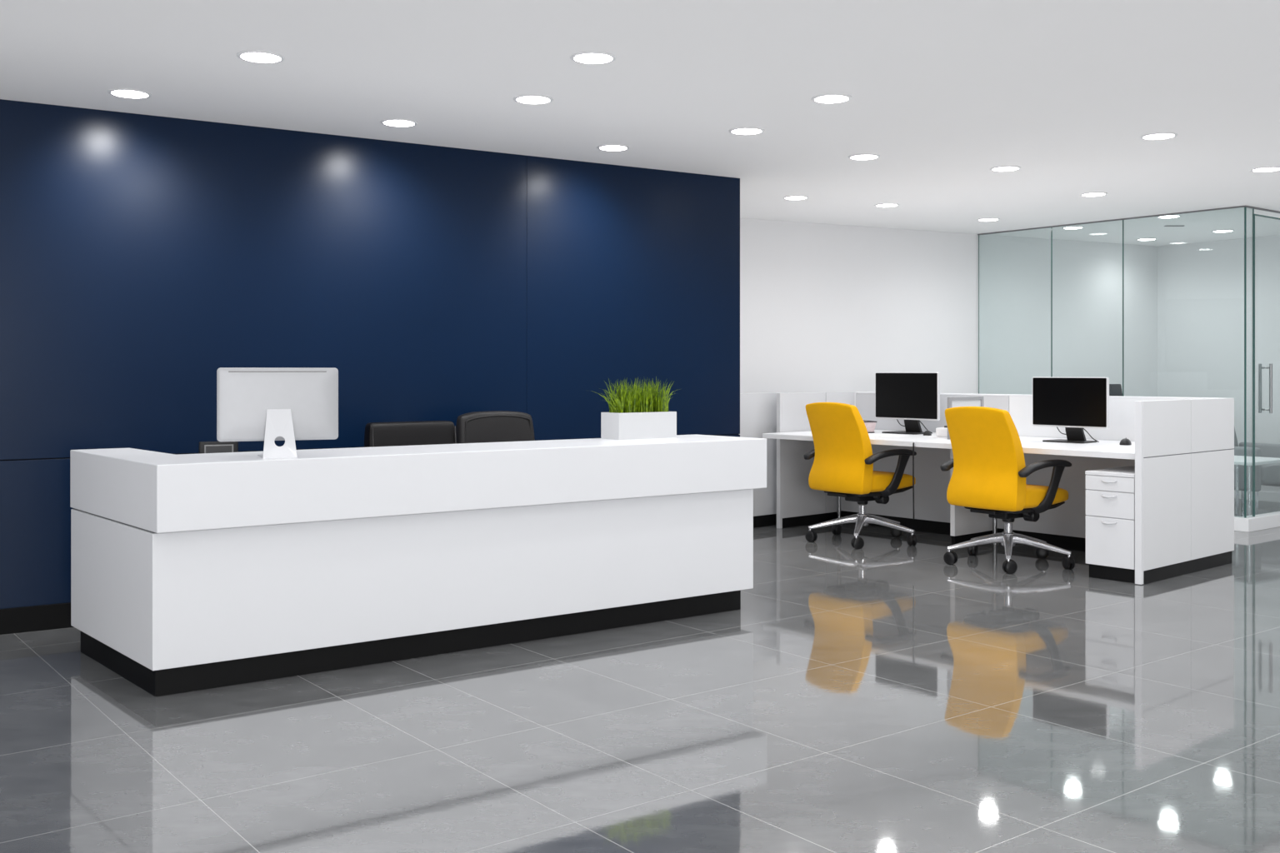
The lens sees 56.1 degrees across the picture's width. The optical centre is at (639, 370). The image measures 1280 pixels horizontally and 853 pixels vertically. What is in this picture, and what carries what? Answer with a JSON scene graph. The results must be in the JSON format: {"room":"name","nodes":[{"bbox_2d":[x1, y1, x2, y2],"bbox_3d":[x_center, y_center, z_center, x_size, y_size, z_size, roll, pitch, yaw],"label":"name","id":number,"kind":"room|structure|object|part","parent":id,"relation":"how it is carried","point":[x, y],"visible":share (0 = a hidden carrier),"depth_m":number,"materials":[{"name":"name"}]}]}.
{"room":"lobby","nodes":[
{"label":"lobby","id":0,"kind":"room"},
{"bbox_2d":[0,99,739,609],"bbox_3d":[-3.435,-0.020,6.142,9.731,2.740,0.170,0,0,-32],"label":"wall","id":1,"kind":"structure","parent":0,"point":[142,257],"depth_m":7.01,"materials":[{"name":"blue paint"}]},
{"bbox_2d":[0,602,73,634],"bbox_3d":[-3.386,1.285,6.064,9.731,0.130,0.014,0,0,-32],"label":"baseboard","id":2,"kind":"structure","parent":1,"relation":"attached to","point":[33,618],"depth_m":6.22,"materials":[{"name":"black"}]},
{"bbox_2d":[0,498,1279,852],"bbox_3d":[2.000,1.400,5.500,22.000,0.100,21.000,0,0,0],"label":"floor","id":3,"kind":"structure","parent":0,"point":[886,695],"depth_m":4.54,"materials":[{"name":"grey tile"}]},
{"bbox_2d":[199,441,238,454],"bbox_3d":[-2.091,0.850,5.944,0.240,1.000,0.240,0,0,-24],"label":"display stand","id":4,"kind":"object","parent":3,"relation":"on","point":[204,447],"visible":0.19,"depth_m":5.93,"materials":[{"name":"black plastic"}]},
{"bbox_3d":[-2.079,0.457,5.927,0.122,0.172,0.004,0,0,-24],"label":"panel","id":5,"kind":"part","parent":4,"relation":"part of","materials":[{"name":"grey plastic"}]},
{"bbox_2d":[364,420,456,447],"bbox_3d":[-1.114,0.817,6.485,0.681,1.066,0.680,0,0,-35],"label":"office chair","id":6,"kind":"object","parent":3,"relation":"on","point":[422,432],"visible":0.2,"depth_m":6.67,"materials":[{"name":"black leather"}]},
{"bbox_2d":[70,435,766,696],"bbox_3d":[-1.014,0.866,6.254,3.376,0.969,1.210,0,0,-35],"label":"reception desk","id":7,"kind":"object","parent":3,"relation":"on","point":[190,572],"visible":1,"depth_m":5.54,"materials":[{"name":"white laminate"}]},
{"bbox_2d":[216,367,338,459],"bbox_3d":[-1.601,0.184,5.311,0.514,0.394,0.180,0,0,-22],"label":"desktop computer","id":8,"kind":"object","parent":7,"relation":"on","point":[268,405],"visible":1,"depth_m":5.26,"materials":[{"name":"metal"}]},
{"bbox_3d":[-1.059,1.288,6.274,3.248,0.124,1.046,0,0,-35],"label":"kick plate","id":9,"kind":"part","parent":7,"relation":"part of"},
{"bbox_3d":[-1.050,0.947,6.266,3.324,0.561,1.146,0,0,-35],"label":"panel","id":10,"kind":"part","parent":7,"relation":"part of","materials":[{"name":"white laminate"}]},
{"bbox_2d":[70,435,766,533],"bbox_3d":[-1.014,0.519,6.254,3.376,0.277,1.210,0,0,-35],"label":"countertop","id":11,"kind":"structure","parent":7,"relation":"on","point":[155,492],"depth_m":5.53,"materials":[{"name":"white laminate"}]},
{"bbox_2d":[591,376,679,439],"bbox_3d":[-0.014,0.206,6.780,0.606,0.350,0.231,0,0,-35],"label":"planter","id":12,"kind":"object","parent":7,"relation":"on","point":[634,415],"visible":1,"depth_m":6.71,"materials":[{"name":"plastic"}]},
{"bbox_2d":[455,410,534,444],"bbox_3d":[-0.709,0.798,7.050,0.681,1.104,0.680,0,0,-35],"label":"office chair","id":13,"kind":"object","parent":3,"relation":"on","point":[492,426],"visible":0.16,"depth_m":7.22,"materials":[{"name":"grey leather"}]},
{"bbox_2d":[739,392,788,528],"bbox_3d":[0.935,0.771,10.280,0.950,1.158,0.040,0,0,-41],"label":"partition","id":14,"kind":"object","parent":3,"relation":"on","point":[757,411],"visible":0.19,"depth_m":10.38,"materials":[{"name":"grey laminate"}]},
{"bbox_3d":[0.931,1.299,10.277,0.940,0.102,0.032,0,0,-41],"label":"kick plate","id":15,"kind":"part","parent":14,"relation":"part of","materials":[{"name":"black plastic"}]},
{"bbox_2d":[776,391,854,529],"bbox_3d":[1.559,0.771,10.591,1.000,1.158,0.042,0,0,-41],"label":"end panel","id":16,"kind":"object","parent":3,"relation":"on","point":[797,505],"visible":0.54,"depth_m":10.39,"materials":[{"name":"grey laminate"}]},
{"bbox_3d":[1.193,0.771,10.273,0.030,1.158,0.042,0,0,-41],"label":"edge post","id":17,"kind":"part","parent":16,"relation":"part of","materials":[{"name":"grey laminate"}]},
{"bbox_3d":[1.571,1.306,10.601,0.969,0.088,0.036,0,0,-41],"label":"kick plate","id":18,"kind":"part","parent":16,"relation":"part of","materials":[{"name":"black plastic"}]},
{"bbox_2d":[762,430,949,534],"bbox_3d":[1.999,0.939,9.914,1.235,0.823,1.538,0,0,-41],"label":"desk","id":19,"kind":"object","parent":3,"relation":"on","point":[932,507],"visible":0.23,"depth_m":10.05,"materials":[{"name":"white laminate"}]},
{"bbox_3d":[1.753,0.959,10.567,0.068,0.782,0.068,0,0,-41],"label":"leg","id":20,"kind":"part","parent":19,"relation":"part of","materials":[{"name":"metal"}]},
{"bbox_2d":[762,430,949,446],"bbox_3d":[1.999,0.547,9.914,1.235,0.040,1.538,0,0,-41],"label":"countertop","id":21,"kind":"structure","parent":19,"relation":"on","point":[907,440],"depth_m":9.55,"materials":[{"name":"white laminate"}]},
{"bbox_2d":[863,420,876,433],"bbox_3d":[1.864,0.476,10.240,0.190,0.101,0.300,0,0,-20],"label":"cup","id":22,"kind":"object","parent":19,"relation":"on","point":[870,425],"visible":0.16,"depth_m":10.13,"materials":[{"name":"ceramic"}]},
{"bbox_2d":[868,433,905,436],"bbox_3d":[1.948,0.525,9.809,0.300,0.003,0.420,0,0,-28],"label":"paper sheet","id":23,"kind":"object","parent":19,"relation":"on","point":[869,434],"visible":0.71,"depth_m":9.74,"materials":[{"name":"white paper"}]},
{"bbox_3d":[2.288,0.909,10.165,0.020,0.682,1.534,0,0,-41],"label":"modesty panel","id":24,"kind":"part","parent":19,"relation":"part of","materials":[{"name":"grey laminate"}]},
{"bbox_3d":[2.288,1.300,10.165,0.016,0.100,1.532,0,0,-41],"label":"kick plate","id":25,"kind":"part","parent":19,"relation":"part of","materials":[{"name":"black plastic"}]},
{"bbox_2d":[875,372,939,434],"bbox_3d":[2.256,0.270,10.104,0.291,0.514,0.642,0,0,-41],"label":"monitor","id":26,"kind":"object","parent":19,"relation":"on","point":[911,397],"visible":0.93,"depth_m":10.07,"materials":[{"name":"black plastic"}]},
{"bbox_2d":[912,442,914,519],"bbox_3d":[2.032,0.820,8.916,0.015,0.571,0.013,0,0,-41],"label":"hanging cord","id":27,"kind":"object","parent":19,"relation":"hanging from","point":[913,442],"visible":1,"depth_m":8.91,"materials":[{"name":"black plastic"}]},
{"bbox_2d":[923,430,931,435],"bbox_3d":[2.343,0.506,9.783,0.065,0.040,0.122,0,0,20],"label":"computer mouse","id":28,"kind":"object","parent":19,"relation":"on","point":[927,432],"visible":1,"depth_m":9.73,"materials":[{"name":"black plastic"}]},
{"bbox_2d":[932,425,947,438],"bbox_3d":[2.434,0.480,9.433,0.200,0.094,0.190,0,0,-41],"label":"box","id":29,"kind":"object","parent":19,"relation":"on","point":[941,432],"visible":0.44,"depth_m":9.40,"materials":[{"name":"white plastic"}]},
{"bbox_2d":[947,396,983,439],"bbox_3d":[2.540,0.365,9.357,0.460,0.323,0.024,0,0,-41],"label":"screen","id":30,"kind":"object","parent":19,"relation":"on","point":[962,401],"visible":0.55,"depth_m":9.33,"materials":[{"name":"plastic"}]},
{"bbox_3d":[2.540,0.365,9.357,0.400,0.271,0.006,0,0,-41],"label":"pane","id":31,"kind":"part","parent":30,"relation":"part of","materials":[{"name":"glass"}]},
{"bbox_2d":[803,402,917,549],"bbox_3d":[1.773,0.796,9.490,0.868,1.107,0.860,0,0,-38],"label":"office chair","id":32,"kind":"object","parent":3,"relation":"on","point":[842,467],"visible":0.99,"depth_m":9.25,"materials":[{"name":"yellow fabric"}]},
{"bbox_3d":[1.572,0.799,9.659,0.569,0.388,0.197,0,0,-38],"label":"armrest","id":33,"kind":"part","parent":32,"relation":"part of","materials":[{"name":"black plastic"}]},
{"bbox_3d":[1.526,0.592,9.299,0.250,0.701,0.570,0,0,-38],"label":"backrest","id":34,"kind":"part","parent":32,"relation":"part of","materials":[{"name":"yellow fabric"}]},
{"bbox_3d":[1.902,1.005,9.434,0.084,0.084,0.090,0,0,-38],"label":"tension knob","id":35,"kind":"part","parent":32,"relation":"part of","materials":[{"name":"black plastic"}]},
{"bbox_3d":[1.887,0.799,9.257,0.569,0.388,0.197,0,0,-38],"label":"armrest","id":36,"kind":"part","parent":32,"relation":"part of","materials":[{"name":"black plastic"}]},
{"bbox_3d":[1.796,0.859,9.510,0.580,0.162,0.570,0,0,-38],"label":"seat","id":37,"kind":"part","parent":32,"relation":"part of","materials":[{"name":"yellow fabric"}]},
{"bbox_2d":[855,391,1009,432],"bbox_3d":[2.492,0.771,10.330,0.049,1.158,1.566,0,0,-41],"label":"screen","id":38,"kind":"object","parent":3,"relation":"on","point":[865,401],"visible":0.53,"depth_m":10.33,"materials":[{"name":"grey laminate"}]},
{"bbox_2d":[950,449,992,544],"bbox_3d":[2.591,0.960,9.335,0.550,0.780,0.040,0,0,-41],"label":"divider panel","id":39,"kind":"object","parent":3,"relation":"on","point":[965,525],"visible":0.33,"depth_m":9.24,"materials":[{"name":"white laminate"}]},
{"bbox_3d":[2.595,1.306,9.338,0.542,0.088,0.030,0,0,-41],"label":"kick plate","id":40,"kind":"part","parent":39,"relation":"part of","materials":[{"name":"black plastic"}]},
{"bbox_2d":[940,406,1074,574],"bbox_3d":[2.587,0.796,8.390,0.868,1.107,0.860,0,0,-38],"label":"office chair","id":41,"kind":"object","parent":3,"relation":"on","point":[990,472],"visible":1,"depth_m":8.16,"materials":[{"name":"yellow fabric"}]},
{"bbox_3d":[2.386,0.799,8.559,0.569,0.388,0.197,0,0,-38],"label":"armrest","id":42,"kind":"part","parent":41,"relation":"part of","materials":[{"name":"black plastic"}]},
{"bbox_3d":[2.340,0.592,8.198,0.250,0.701,0.570,0,0,-38],"label":"backrest","id":43,"kind":"part","parent":41,"relation":"part of","materials":[{"name":"yellow fabric"}]},
{"bbox_3d":[2.716,1.005,8.334,0.084,0.084,0.090,0,0,-38],"label":"tension knob","id":44,"kind":"part","parent":41,"relation":"part of","materials":[{"name":"black plastic"}]},
{"bbox_3d":[2.701,0.799,8.156,0.569,0.388,0.197,0,0,-38],"label":"armrest","id":45,"kind":"part","parent":41,"relation":"part of","materials":[{"name":"black plastic"}]},
{"bbox_3d":[2.610,0.859,8.410,0.580,0.162,0.570,0,0,-38],"label":"seat","id":46,"kind":"part","parent":41,"relation":"part of","materials":[{"name":"yellow fabric"}]},
{"bbox_2d":[915,436,1134,551],"bbox_3d":[3.074,0.939,8.678,1.235,0.823,1.713,0,0,-41],"label":"desk","id":47,"kind":"object","parent":3,"relation":"on","point":[1063,527],"visible":0.18,"depth_m":9.02,"materials":[{"name":"white laminate"}]},
{"bbox_3d":[2.776,0.959,9.390,0.068,0.782,0.068,0,0,-41],"label":"leg","id":48,"kind":"part","parent":47,"relation":"part of","materials":[{"name":"metal"}]},
{"bbox_2d":[915,436,1134,459],"bbox_3d":[3.074,0.547,8.678,1.235,0.040,1.713,0,0,-41],"label":"countertop","id":49,"kind":"structure","parent":47,"relation":"on","point":[1032,445],"depth_m":8.24,"materials":[{"name":"white laminate"}]},
{"bbox_3d":[3.362,1.300,8.929,0.016,0.100,1.707,0,0,-41],"label":"kick plate","id":50,"kind":"part","parent":47,"relation":"part of","materials":[{"name":"black plastic"}]},
{"bbox_3d":[3.362,0.909,8.929,0.020,0.682,1.709,0,0,-41],"label":"modesty panel","id":51,"kind":"part","parent":47,"relation":"part of","materials":[{"name":"grey laminate"}]},
{"bbox_2d":[1032,376,1109,443],"bbox_3d":[3.188,0.287,8.880,0.272,0.480,0.600,0,0,-41],"label":"monitor","id":52,"kind":"object","parent":47,"relation":"on","point":[1074,404],"visible":1,"depth_m":8.85,"materials":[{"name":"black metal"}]},
{"bbox_2d":[1119,437,1131,444],"bbox_3d":[3.454,0.502,8.536,0.078,0.048,0.146,0,0,26],"label":"computer mouse","id":53,"kind":"object","parent":47,"relation":"on","point":[1124,442],"visible":1,"depth_m":8.48,"materials":[{"name":"black plastic"}]},
{"bbox_2d":[1085,466,1134,583],"bbox_3d":[3.234,1.002,7.904,0.628,0.695,0.333,0,0,-41],"label":"drawer pedestal","id":54,"kind":"object","parent":3,"relation":"on","point":[1110,492],"visible":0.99,"depth_m":7.72,"materials":[{"name":"white laminate"}]},
{"bbox_3d":[3.009,0.977,7.709,0.032,0.023,0.104,0,0,-41],"label":"handle","id":55,"kind":"part","parent":54,"relation":"part of","materials":[{"name":"silver metal"}]},
{"bbox_3d":[3.009,0.808,7.709,0.032,0.023,0.104,0,0,-41],"label":"handle","id":56,"kind":"part","parent":54,"relation":"part of","materials":[{"name":"silver metal"}]},
{"bbox_3d":[3.009,0.711,7.709,0.032,0.023,0.104,0,0,-41],"label":"handle","id":57,"kind":"part","parent":54,"relation":"part of","materials":[{"name":"silver metal"}]},
{"bbox_3d":[3.025,1.104,7.723,0.018,0.312,0.329,0,0,-41],"label":"drawer","id":58,"kind":"part","parent":54,"relation":"part of","materials":[{"name":"white laminate"}]},
{"bbox_3d":[3.025,0.861,7.723,0.018,0.164,0.329,0,0,-41],"label":"drawer","id":59,"kind":"part","parent":54,"relation":"part of","materials":[{"name":"white laminate"}]},
{"bbox_3d":[3.025,0.728,7.723,0.018,0.092,0.329,0,0,-41],"label":"drawer","id":60,"kind":"part","parent":54,"relation":"part of","materials":[{"name":"white laminate"}]},
{"bbox_3d":[3.247,1.306,7.915,0.555,0.088,0.308,0,0,-41],"label":"kick plate","id":61,"kind":"part","parent":54,"relation":"part of","materials":[{"name":"black plastic"}]},
{"bbox_2d":[1009,394,1219,441],"bbox_3d":[3.568,0.771,9.092,0.050,1.158,1.706,0,0,-41],"label":"screen","id":62,"kind":"object","parent":3,"relation":"on","point":[1122,409],"visible":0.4,"depth_m":9.10,"materials":[{"name":"white laminate"}]},
{"bbox_2d":[1109,384,1122,396],"bbox_3d":[5.046,0.744,12.109,0.676,1.212,0.678,0,0,-30],"label":"chair","id":63,"kind":"object","parent":3,"relation":"on","point":[1114,389],"visible":0.03,"depth_m":12.35,"materials":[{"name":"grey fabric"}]},
{"bbox_2d":[1135,398,1234,584],"bbox_3d":[3.650,0.771,8.004,1.360,1.158,0.043,0,0,-41],"label":"end panel","id":64,"kind":"object","parent":3,"relation":"on","point":[1184,451],"visible":1,"depth_m":7.92,"materials":[{"name":"white laminate"}]},
{"bbox_3d":[3.148,0.769,7.567,0.030,1.154,0.043,0,0,-41],"label":"edge post","id":65,"kind":"part","parent":64,"relation":"part of","materials":[{"name":"white laminate"}]},
{"bbox_3d":[3.651,1.306,8.003,1.299,0.088,0.036,0,0,-41],"label":"kick plate","id":66,"kind":"part","parent":64,"relation":"part of","materials":[{"name":"black plastic"}]},
{"bbox_2d":[1233,427,1279,513],"bbox_3d":[5.969,0.882,11.885,0.800,0.935,0.805,0,0,-30],"label":"armchair","id":67,"kind":"object","parent":3,"relation":"on","point":[1267,474],"visible":0.32,"depth_m":11.47,"materials":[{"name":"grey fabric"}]},
{"bbox_3d":[5.822,0.748,12.144,0.720,0.665,0.210,0,0,-30],"label":"backrest","id":68,"kind":"part","parent":67,"relation":"part of","materials":[{"name":"grey fabric"}]},
{"bbox_3d":[6.149,1.220,12.237,0.032,0.260,0.030,0,0,-30],"label":"leg","id":69,"kind":"part","parent":67,"relation":"part of","materials":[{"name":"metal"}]},
{"bbox_3d":[5.700,0.940,11.649,0.100,0.420,0.660,0,0,-30],"label":"arm","id":70,"kind":"part","parent":67,"relation":"part of","materials":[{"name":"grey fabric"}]},
{"bbox_3d":[5.861,1.220,11.407,0.032,0.260,0.030,0,0,-30],"label":"leg","id":71,"kind":"part","parent":67,"relation":"part of","materials":[{"name":"metal"}]},
{"bbox_3d":[6.309,0.940,11.995,0.100,0.420,0.660,0,0,-30],"label":"arm","id":72,"kind":"part","parent":67,"relation":"part of","materials":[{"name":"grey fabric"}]},
{"bbox_3d":[6.010,0.990,11.813,0.600,0.200,0.640,0,0,-30],"label":"seat","id":73,"kind":"part","parent":67,"relation":"part of","materials":[{"name":"grey fabric"}]},
{"bbox_2d":[1234,455,1279,515],"bbox_3d":[5.509,1.077,10.962,0.760,0.545,0.520,0,0,-38],"label":"side table","id":74,"kind":"object","parent":3,"relation":"on","point":[1238,460],"visible":0.52,"depth_m":10.78,"materials":[{"name":"white laminate"}]},
{"bbox_3d":[5.638,1.092,11.331,0.028,0.516,0.028,0,0,-38],"label":"leg","id":75,"kind":"part","parent":74,"relation":"part of","materials":[{"name":"metal"}]},
{"bbox_3d":[5.379,1.092,10.593,0.028,0.516,0.028,0,0,-38],"label":"leg","id":76,"kind":"part","parent":74,"relation":"part of","materials":[{"name":"metal"}]},
{"bbox_2d":[0,0,1279,246],"bbox_3d":[2.000,-1.466,5.500,22.000,0.150,21.000,0,0,0],"label":"ceiling","id":77,"kind":"structure","parent":0,"point":[946,93],"depth_m":5.95,"materials":[{"name":"paint"}]},
{"bbox_2d":[107,88,151,99],"bbox_3d":[-2.555,-1.385,6.010,0.204,0.009,0.204,0,0,0],"label":"recessed light","id":78,"kind":"object","parent":77,"relation":"in","point":[121,92],"visible":1,"depth_m":5.98,"materials":[{"name":"white plastic"}]},
{"bbox_2d":[236,50,284,63],"bbox_3d":[-1.678,-1.385,5.310,0.204,0.009,0.204,0,0,0],"label":"recessed light","id":79,"kind":"object","parent":77,"relation":"in","point":[258,57],"visible":1,"depth_m":5.29,"materials":[{"name":"white"}]},
{"bbox_2d":[380,119,417,127],"bbox_3d":[-1.349,-1.385,6.720,0.204,0.009,0.204,0,0,0],"label":"recessed light","id":80,"kind":"object","parent":77,"relation":"in","point":[392,122],"visible":1,"depth_m":6.69,"materials":[{"name":"white plastic"}]},
{"bbox_2d":[513,95,553,104],"bbox_3d":[-0.546,-1.385,6.140,0.204,0.009,0.204,0,0,0],"label":"recessed light","id":81,"kind":"object","parent":77,"relation":"in","point":[526,99],"visible":1,"depth_m":6.11,"materials":[{"name":"white plastic"}]},
{"bbox_2d":[570,51,616,64],"bbox_3d":[-0.207,-1.385,5.325,0.204,0.009,0.204,0,0,0],"label":"recessed light","id":82,"kind":"object","parent":77,"relation":"in","point":[585,57],"visible":1,"depth_m":5.30,"materials":[{"name":"white plastic"}]},
{"bbox_2d":[596,144,629,151],"bbox_3d":[-0.166,-1.385,7.470,0.204,0.009,0.204,0,0,0],"label":"recessed light","id":83,"kind":"object","parent":77,"relation":"in","point":[612,147],"visible":1,"depth_m":7.44,"materials":[{"name":"white"}]},
{"bbox_2d":[729,127,764,134],"bbox_3d":[0.618,-1.385,6.950,0.204,0.009,0.204,0,0,0],"label":"recessed light","id":84,"kind":"object","parent":77,"relation":"in","point":[740,131],"visible":1,"depth_m":6.92,"materials":[{"name":"white plastic"}]},
{"bbox_2d":[783,195,808,199],"bbox_3d":[1.250,-1.385,9.627,0.204,0.009,0.204,0,0,0],"label":"recessed light","id":85,"kind":"object","parent":77,"relation":"in","point":[789,197],"visible":1,"depth_m":9.59,"materials":[{"name":"white"}]},
{"bbox_2d":[811,94,851,104],"bbox_3d":[0.978,-1.385,6.123,0.204,0.009,0.204,0,0,0],"label":"recessed light","id":86,"kind":"object","parent":77,"relation":"in","point":[826,98],"visible":1,"depth_m":6.10,"materials":[{"name":"white"}]},
{"bbox_2d":[848,154,879,159],"bbox_3d":[1.455,-1.385,7.790,0.204,0.009,0.204,0,0,0],"label":"recessed light","id":87,"kind":"object","parent":77,"relation":"in","point":[858,157],"visible":1,"depth_m":7.76,"materials":[{"name":"white"}]},
{"bbox_2d":[874,203,899,207],"bbox_3d":[2.070,-1.385,10.060,0.204,0.009,0.204,0,0,0],"label":"recessed light","id":88,"kind":"object","parent":77,"relation":"in","point":[882,205],"visible":1,"depth_m":10.02,"materials":[{"name":"white"}]},
{"bbox_2d":[976,218,999,221],"bbox_3d":[3.200,-1.385,11.020,0.204,0.009,0.204,0,0,0],"label":"recessed light","id":89,"kind":"object","parent":77,"relation":"in","point":[981,219],"visible":1,"depth_m":10.98,"materials":[{"name":"white"}]},
{"bbox_2d":[990,165,1020,171],"bbox_3d":[2.510,-1.385,8.240,0.204,0.009,0.204,0,0,0],"label":"recessed light","id":90,"kind":"object","parent":77,"relation":"in","point":[1004,168],"visible":1,"depth_m":8.21,"materials":[{"name":"white"}]},
{"bbox_2d":[1061,226,1084,229],"bbox_3d":[4.200,-1.385,11.640,0.204,0.009,0.204,0,0,0],"label":"recessed light","id":91,"kind":"object","parent":77,"relation":"in","point":[1065,227],"visible":1,"depth_m":11.60,"materials":[{"name":"white"}]},
{"bbox_2d":[1080,192,1107,196],"bbox_3d":[3.570,-1.385,9.440,0.204,0.009,0.204,0,0,0],"label":"recessed light","id":92,"kind":"object","parent":77,"relation":"in","point":[1088,194],"visible":1,"depth_m":9.41,"materials":[{"name":"white"}]},
{"bbox_2d":[1136,238,1157,240],"bbox_3d":[5.350,-1.385,12.670,0.204,0.009,0.204,0,0,0],"label":"recessed light","id":93,"kind":"object","parent":77,"relation":"in","point":[1140,239],"visible":1,"depth_m":12.63,"materials":[{"name":"white"}]},
{"bbox_2d":[1140,132,1177,139],"bbox_3d":[3.070,-1.385,7.100,0.204,0.009,0.204,0,0,0],"label":"recessed light","id":94,"kind":"object","parent":77,"relation":"in","point":[1159,136],"visible":1,"depth_m":7.07,"materials":[{"name":"white plastic"}]},
{"bbox_2d":[1156,215,1181,218],"bbox_3d":[4.760,-1.385,10.800,0.204,0.009,0.204,0,0,0],"label":"recessed light","id":95,"kind":"object","parent":77,"relation":"in","point":[1167,216],"visible":0.99,"depth_m":10.77,"materials":[{"name":"white"}]},
{"bbox_2d":[1211,230,1234,232],"bbox_3d":[5.790,-1.385,11.920,0.204,0.009,0.204,0,0,0],"label":"recessed light","id":96,"kind":"object","parent":77,"relation":"in","point":[1216,231],"visible":1,"depth_m":11.88,"materials":[{"name":"white"}]},
{"bbox_2d":[1250,166,1279,172],"bbox_3d":[4.320,-1.385,8.270,0.204,0.009,0.204,0,0,0],"label":"recessed light","id":97,"kind":"object","parent":77,"relation":"in","point":[1267,168],"visible":1,"depth_m":8.24,"materials":[{"name":"white plastic"}]},
{"bbox_2d":[740,218,1157,406],"bbox_3d":[1.901,-0.020,11.513,8.630,2.740,0.151,0,0,-27],"label":"wall","id":98,"kind":"structure","parent":0,"point":[824,307],"depth_m":11.99,"materials":[{"name":"white paint"}]},
{"bbox_2d":[978,227,1051,394],"bbox_3d":[3.700,-0.071,11.871,0.012,2.622,0.833,0,0,-38],"label":"window","id":99,"kind":"structure","parent":98,"relation":"in","point":[1051,227],"depth_m":12.20,"materials":[{"name":"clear glass"}]},
{"bbox_2d":[977,205,1279,234],"bbox_3d":[5.232,-1.384,11.903,2.472,0.012,2.686,0,0,-38],"label":"trim","id":100,"kind":"structure","parent":98,"relation":"attached to","point":[1238,207],"depth_m":10.82,"materials":[{"name":"grey metal"}]},
{"bbox_2d":[1123,206,1244,518],"bbox_3d":[4.753,-0.071,10.531,0.012,2.622,1.092,0,0,-38],"label":"window","id":101,"kind":"structure","parent":98,"relation":"in","point":[1244,207],"depth_m":10.10,"materials":[{"name":"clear glass"}]},
{"bbox_2d":[1245,207,1254,518],"bbox_3d":[5.154,-0.071,10.149,0.136,2.622,0.012,0,0,-38],"label":"window","id":102,"kind":"structure","parent":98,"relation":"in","point":[1245,207],"depth_m":10.11,"materials":[{"name":"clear glass"}]},
{"bbox_2d":[1234,511,1279,532],"bbox_3d":[5.235,1.295,11.865,2.515,0.110,2.708,0,0,-38],"label":"trim","id":103,"kind":"structure","parent":98,"relation":"attached to","point":[1272,520],"depth_m":10.14,"materials":[{"name":"white laminate"}]},
{"bbox_2d":[1254,214,1279,516],"bbox_3d":[5.566,-0.046,10.473,0.904,2.572,0.019,0,0,-38],"label":"trim","id":104,"kind":"structure","parent":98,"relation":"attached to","point":[1254,214],"depth_m":10.19,"materials":[{"name":"grey metal"}]},
{"bbox_2d":[1257,215,1279,514],"bbox_3d":[5.566,-0.046,10.472,0.889,2.548,0.115,0,0,-38],"label":"door","id":105,"kind":"structure","parent":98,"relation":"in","point":[1260,367],"depth_m":10.33,"materials":[{"name":"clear glass"}]},
{"bbox_3d":[5.363,0.152,10.354,0.025,0.425,0.052,0,0,-38],"label":"handle","id":106,"kind":"part","parent":105,"relation":"part of","materials":[{"name":"metal"}]},
{"bbox_3d":[5.402,0.152,10.304,0.025,0.425,0.052,0,0,-38],"label":"handle","id":107,"kind":"part","parent":105,"relation":"part of","materials":[{"name":"metal"}]},
{"bbox_2d":[1051,220,1123,396],"bbox_3d":[4.187,-0.071,11.252,0.014,2.622,0.729,0,0,-38],"label":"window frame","id":108,"kind":"structure","parent":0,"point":[1122,220],"depth_m":10.96,"materials":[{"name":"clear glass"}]},
{"bbox_2d":[1157,235,1279,492],"bbox_3d":[9.024,-0.020,8.965,0.150,2.740,11.000,0,0,-35],"label":"wall","id":109,"kind":"structure","parent":0,"point":[1201,285],"depth_m":12.79,"materials":[{"name":"white paint"}]},
{"bbox_2d":[1234,490,1279,502],"bbox_3d":[8.963,1.300,8.910,0.012,0.100,10.980,0,0,-35],"label":"baseboard","id":110,"kind":"structure","parent":109,"relation":"attached to","point":[1262,496],"depth_m":12.40,"materials":[{"name":"white laminate"}]}
]}

